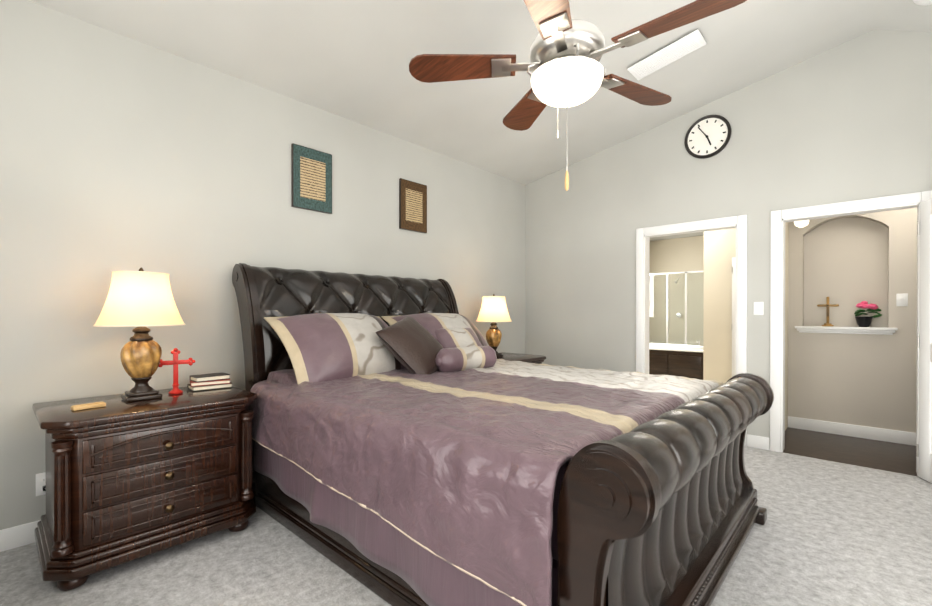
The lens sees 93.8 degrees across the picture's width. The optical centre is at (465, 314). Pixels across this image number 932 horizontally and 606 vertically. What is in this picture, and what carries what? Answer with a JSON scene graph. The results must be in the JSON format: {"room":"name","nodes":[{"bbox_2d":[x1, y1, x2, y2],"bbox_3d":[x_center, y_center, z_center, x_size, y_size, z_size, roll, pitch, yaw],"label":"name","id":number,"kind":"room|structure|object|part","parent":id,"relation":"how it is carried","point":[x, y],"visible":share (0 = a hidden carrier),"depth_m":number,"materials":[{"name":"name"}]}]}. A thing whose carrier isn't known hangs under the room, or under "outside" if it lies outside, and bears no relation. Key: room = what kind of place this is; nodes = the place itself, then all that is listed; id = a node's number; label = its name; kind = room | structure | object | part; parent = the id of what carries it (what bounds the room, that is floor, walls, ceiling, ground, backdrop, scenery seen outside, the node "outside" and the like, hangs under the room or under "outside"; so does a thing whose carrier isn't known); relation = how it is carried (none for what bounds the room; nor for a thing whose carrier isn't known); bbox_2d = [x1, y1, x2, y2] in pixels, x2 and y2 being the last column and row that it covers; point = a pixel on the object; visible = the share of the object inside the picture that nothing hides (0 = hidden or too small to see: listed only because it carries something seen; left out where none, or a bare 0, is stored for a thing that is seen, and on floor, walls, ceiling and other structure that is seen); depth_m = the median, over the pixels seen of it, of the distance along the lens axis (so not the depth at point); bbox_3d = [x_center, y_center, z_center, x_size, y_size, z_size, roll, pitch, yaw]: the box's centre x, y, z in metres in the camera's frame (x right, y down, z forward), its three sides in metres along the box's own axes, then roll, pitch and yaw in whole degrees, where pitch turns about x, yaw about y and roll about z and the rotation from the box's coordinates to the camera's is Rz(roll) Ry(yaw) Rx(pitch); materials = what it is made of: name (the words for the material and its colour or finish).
{"room":"bedroom","nodes":[
{"label":"bedroom","id":0,"kind":"room"},
{"bbox_2d":[0,0,525,529],"bbox_3d":[-1.143,-0.676,3.625,0.120,3.750,5.740,0,0,43],"label":"wall","id":1,"kind":"structure","parent":0,"point":[118,152],"depth_m":2.74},
{"bbox_2d":[0,520,40,551],"bbox_3d":[-1.092,1.144,3.586,0.019,0.110,5.500,0,0,43],"label":"baseboard","id":2,"kind":"structure","parent":1,"relation":"attached to","point":[17,536],"depth_m":2.25,"materials":[{"name":"white wood"}]},
{"bbox_2d":[36,472,45,495],"bbox_3d":[-2.250,0.905,2.333,0.010,0.118,0.075,0,0,43],"label":"electrical outlet plate","id":3,"kind":"object","parent":1,"relation":"attached to","point":[40,480],"visible":0.46,"depth_m":2.32,"materials":[{"name":"white plastic"}]},
{"bbox_2d":[291,143,331,213],"bbox_3d":[-1.212,-1.060,3.441,0.022,0.480,0.330,0,0,43],"label":"framed art","id":4,"kind":"object","parent":1,"relation":"attached to","point":[311,171],"visible":0.95,"depth_m":3.42,"materials":[{"name":"teal"}]},
{"bbox_2d":[399,178,426,232],"bbox_3d":[-0.506,-1.038,4.206,0.022,0.470,0.330,0,0,43],"label":"framed art","id":5,"kind":"object","parent":1,"relation":"attached to","point":[412,206],"visible":0.95,"depth_m":4.18,"materials":[{"name":"brown wood"}]},
{"bbox_2d":[0,446,931,605],"bbox_3d":[0.514,1.236,2.023,4.740,0.060,5.620,0,0,43],"label":"floor carpet","id":6,"kind":"object","parent":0,"point":[830,533],"depth_m":2.12,"materials":[{"name":"grey carpet"}]},
{"bbox_2d":[32,386,256,590],"bbox_3d":[-1.677,0.830,2.342,0.654,0.750,0.896,0,0,43],"label":"nightstand","id":7,"kind":"object","parent":6,"relation":"on","point":[128,481],"visible":1,"depth_m":2.09,"materials":[{"name":"brown wood"}]},
{"bbox_2d":[71,401,105,410],"bbox_3d":[-1.825,0.443,2.109,0.044,0.021,0.124,0,0,33],"label":"box","id":8,"kind":"object","parent":7,"relation":"on","point":[87,406],"visible":1,"depth_m":2.09,"materials":[{"name":"brown"}]},
{"bbox_2d":[93,267,185,401],"bbox_3d":[-1.750,0.100,2.351,0.398,0.705,0.398,0,0,43],"label":"lamp","id":9,"kind":"object","parent":7,"relation":"on","point":[141,300],"visible":1,"depth_m":2.27,"materials":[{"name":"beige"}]},
{"bbox_3d":[-1.750,-0.081,2.350,0.390,0.277,0.390,0,0,43],"label":"lamp shade","id":10,"kind":"part","parent":9,"relation":"part of","materials":[{"name":"beige"}]},
{"bbox_3d":[-1.750,-0.081,2.350,0.398,0.285,0.398,0,0,43],"label":"shade trim","id":11,"kind":"part","parent":9,"relation":"part of","materials":[{"name":"beige"}]},
{"bbox_2d":[158,348,194,393],"bbox_3d":[-1.660,0.322,2.494,0.193,0.260,0.072,0,0,-35],"label":"cross","id":12,"kind":"object","parent":7,"relation":"on","point":[175,362],"visible":0.83,"depth_m":2.49,"materials":[{"name":"red"}]},
{"bbox_2d":[187,372,231,390],"bbox_3d":[-1.572,0.412,2.678,0.220,0.079,0.164,0,0,-39],"label":"books","id":13,"kind":"object","parent":7,"relation":"on","point":[211,381],"visible":0.98,"depth_m":2.63,"materials":[{"name":"grey paper"}]},
{"bbox_2d":[232,263,773,605],"bbox_3d":[0.087,0.428,2.761,2.821,1.550,2.122,0,0,43],"label":"bed","id":14,"kind":"object","parent":6,"relation":"on","point":[416,442],"visible":1,"depth_m":1.84,"materials":[{"name":"purple fabric"}]},
{"bbox_2d":[376,316,442,373],"bbox_3d":[-0.352,0.227,3.042,0.179,0.460,0.460,-47,-5,24],"label":"pillow","id":15,"kind":"object","parent":14,"relation":"on","point":[407,341],"depth_m":2.91,"materials":[{"name":"fabric"}]},
{"bbox_2d":[248,359,723,605],"bbox_3d":[0.158,0.601,2.696,2.151,0.500,2.120,0,0,43],"label":"comforter","id":16,"kind":"object","parent":14,"relation":"on","point":[470,462],"depth_m":1.73,"materials":[{"name":"purple fabric"}]},
{"bbox_3d":[0.141,0.776,2.712,2.155,0.615,1.690,0,0,43],"label":"mattress","id":17,"kind":"part","parent":14,"relation":"part of","materials":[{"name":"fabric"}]},
{"bbox_2d":[497,352,545,363],"bbox_3d":[0.363,0.820,4.555,0.654,0.750,0.896,0,0,43],"label":"nightstand","id":18,"kind":"object","parent":6,"relation":"on","point":[535,359],"visible":0.06,"depth_m":4.52,"materials":[{"name":"brown wood"}]},
{"bbox_2d":[476,294,511,356],"bbox_3d":[0.291,0.115,4.564,0.370,0.656,0.370,0,0,43],"label":"lamp","id":19,"kind":"object","parent":18,"relation":"on","point":[493,309],"visible":0.98,"depth_m":4.47,"materials":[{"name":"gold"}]},
{"bbox_3d":[0.291,-0.053,4.563,0.363,0.258,0.363,0,0,43],"label":"lamp shade","id":20,"kind":"part","parent":19,"relation":"part of","materials":[{"name":"beige"}]},
{"bbox_3d":[0.291,-0.053,4.563,0.370,0.265,0.370,0,0,43],"label":"shade trim","id":21,"kind":"part","parent":19,"relation":"part of","materials":[{"name":"beige"}]},
{"bbox_2d":[29,0,931,184],"bbox_3d":[0.514,-1.916,2.009,4.740,0.775,5.620,0,0,43],"label":"ceiling","id":22,"kind":"structure","parent":0,"point":[349,59],"depth_m":3.15,"materials":[{"name":"paint"}]},
{"bbox_2d":[409,0,746,190],"bbox_3d":[0.457,-1.278,1.776,1.222,1.564,1.262,0,0,43],"label":"ceiling fan","id":23,"kind":"object","parent":22,"relation":"hanging from","point":[567,52],"visible":1,"depth_m":1.73,"materials":[{"name":"brown wood"}]},
{"bbox_2d":[627,29,706,79],"bbox_3d":[1.537,-1.976,3.351,0.520,0.019,0.220,-13,-9,42],"label":"ceiling vent","id":24,"kind":"object","parent":22,"relation":"in","point":[675,51],"visible":1,"depth_m":3.33,"materials":[{"name":"white plastic"}]},
{"bbox_2d":[913,0,931,5],"bbox_3d":[2.972,-2.040,2.816,0.136,0.046,0.136,0,27,-47],"label":"smoke detector","id":25,"kind":"object","parent":22,"relation":"attached to","point":[923,2],"visible":1,"depth_m":2.83,"materials":[{"name":"white plastic"}]},
{"bbox_2d":[649,236,700,345],"bbox_3d":[5.293,-0.325,9.131,3.060,3.000,0.120,0,0,43],"label":"wall","id":26,"kind":"structure","parent":0,"point":[677,254],"depth_m":9.65,"materials":[{"name":"paint"}]},
{"bbox_2d":[650,232,703,240],"bbox_3d":[3.439,-1.716,7.026,3.240,0.100,5.480,0,0,43],"label":"ceiling","id":27,"kind":"structure","parent":0,"point":[678,236],"depth_m":9.40,"materials":[{"name":"paint"}]},
{"bbox_2d":[701,228,735,382],"bbox_3d":[3.991,-0.313,6.237,1.050,3.000,0.100,0,0,43],"label":"wall","id":28,"kind":"structure","parent":0,"point":[711,254],"depth_m":6.43,"materials":[{"name":"paint"}]},
{"bbox_2d":[731,257,735,376],"bbox_3d":[4.050,0.184,6.034,0.666,1.992,0.103,0,0,43],"label":"closet door","id":29,"kind":"structure","parent":28,"relation":"in","point":[733,272],"depth_m":6.25,"materials":[{"name":"white wood"}]},
{"bbox_2d":[525,29,931,437],"bbox_3d":[2.820,-0.677,3.792,6.720,3.750,0.120,0,0,43],"label":"wall","id":30,"kind":"structure","parent":0,"point":[850,120],"depth_m":3.98,"materials":[{"name":"paint"}]},
{"bbox_2d":[684,115,731,158],"bbox_3d":[2.300,-1.693,4.160,0.400,0.400,0.034,0,0,43],"label":"wall clock","id":31,"kind":"object","parent":30,"relation":"attached to","point":[708,136],"visible":1,"depth_m":4.15,"materials":[{"name":"white plastic"}]},
{"bbox_2d":[754,302,763,314],"bbox_3d":[2.612,-0.052,3.894,0.075,0.118,0.012,0,0,43],"label":"light switch","id":32,"kind":"object","parent":30,"relation":"attached to","point":[758,308],"visible":1,"depth_m":3.89,"materials":[{"name":"white plastic"}]},
{"bbox_2d":[636,190,931,476],"bbox_3d":[2.655,0.147,3.949,2.174,2.102,0.160,0,0,43],"label":"doorways","id":33,"kind":"structure","parent":30,"relation":"attached to","point":[779,218],"depth_m":3.82,"materials":[{"name":"white wood"}]},
{"bbox_2d":[916,199,931,482],"bbox_3d":[3.220,0.189,2.814,0.171,2.012,0.816,0,0,18],"label":"hall door","id":34,"kind":"structure","parent":30,"relation":"in","point":[924,346],"depth_m":3.14,"materials":[{"name":"white wood"}]},
{"bbox_2d":[785,222,788,429],"bbox_3d":[4.627,-0.312,6.019,0.120,3.000,5.600,0,0,43],"label":"wall","id":35,"kind":"structure","parent":0,"point":[786,223],"depth_m":4.51,"materials":[{"name":"paint"}]},
{"bbox_2d":[783,427,916,475],"bbox_3d":[4.326,1.230,3.045,3.480,0.063,1.050,0,0,43],"label":"floor","id":36,"kind":"structure","parent":0,"point":[884,455],"depth_m":3.83,"materials":[{"name":"brown wood"}]},
{"bbox_2d":[788,208,916,432],"bbox_3d":[4.716,-0.301,3.549,3.600,3.000,0.230,0,0,43],"label":"wall","id":37,"kind":"structure","parent":0,"point":[848,263],"depth_m":4.24,"materials":[{"name":"paint"}]},
{"bbox_2d":[795,326,897,334],"bbox_3d":[3.749,0.157,4.332,0.760,0.067,0.188,0,0,43],"label":"niche shelf","id":38,"kind":"object","parent":37,"relation":"attached to","point":[849,330],"visible":0.98,"depth_m":4.26,"materials":[{"name":"white"}]},
{"bbox_2d":[817,297,838,325],"bbox_3d":[3.669,-0.029,4.421,0.174,0.302,0.050,0,0,43],"label":"crucifix","id":39,"kind":"object","parent":38,"relation":"on","point":[827,305],"visible":1,"depth_m":4.41,"materials":[{"name":"brown"}]},
{"bbox_2d":[854,301,881,326],"bbox_3d":[3.891,-0.003,4.220,0.204,0.253,0.172,0,0,43],"label":"flower pot","id":40,"kind":"object","parent":38,"relation":"on","point":[863,321],"visible":1,"depth_m":4.21,"materials":[{"name":"black"}]},
{"bbox_2d":[788,416,915,445],"bbox_3d":[4.640,1.140,3.458,3.380,0.120,0.015,0,0,43],"label":"baseboard","id":41,"kind":"structure","parent":37,"relation":"attached to","point":[886,435],"depth_m":4.24,"materials":[{"name":"white wood"}]},
{"bbox_2d":[896,293,907,305],"bbox_3d":[4.022,-0.133,4.022,0.075,0.118,0.012,0,0,43],"label":"light switch","id":42,"kind":"object","parent":37,"relation":"attached to","point":[901,299],"visible":1,"depth_m":4.02,"materials":[{"name":"white plastic"}]},
{"bbox_3d":[3.398,1.213,6.995,3.240,0.062,5.600,0,0,43],"label":"floor","id":43,"kind":"structure","parent":0,"visible":0},
{"bbox_2d":[649,340,702,379],"bbox_3d":[3.752,0.833,8.320,1.820,0.691,0.970,0,0,43],"label":"bathroom vanity","id":44,"kind":"object","parent":43,"relation":"on","point":[683,360],"visible":0.44,"depth_m":7.75,"materials":[{"name":"brown wood"}]},
{"bbox_2d":[649,270,703,344],"bbox_3d":[4.369,0.164,9.153,1.526,2.020,0.976,0,0,43],"label":"shower enclosure","id":45,"kind":"object","parent":43,"relation":"on","point":[667,285],"visible":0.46,"depth_m":8.74,"materials":[{"name":"clear glass"}]},
{"bbox_3d":[4.367,-1.349,3.077,3.480,0.100,0.930,0,0,43],"label":"ceiling","id":46,"kind":"structure","parent":0,"visible":0},
{"bbox_2d":[794,220,808,227],"bbox_3d":[3.203,-1.068,4.172,0.135,0.470,0.120,0,0,43],"label":"ceiling light","id":47,"kind":"object","parent":46,"relation":"hanging from","point":[803,223],"visible":0.21,"depth_m":4.14,"materials":[{"name":"white glass"}]}
]}

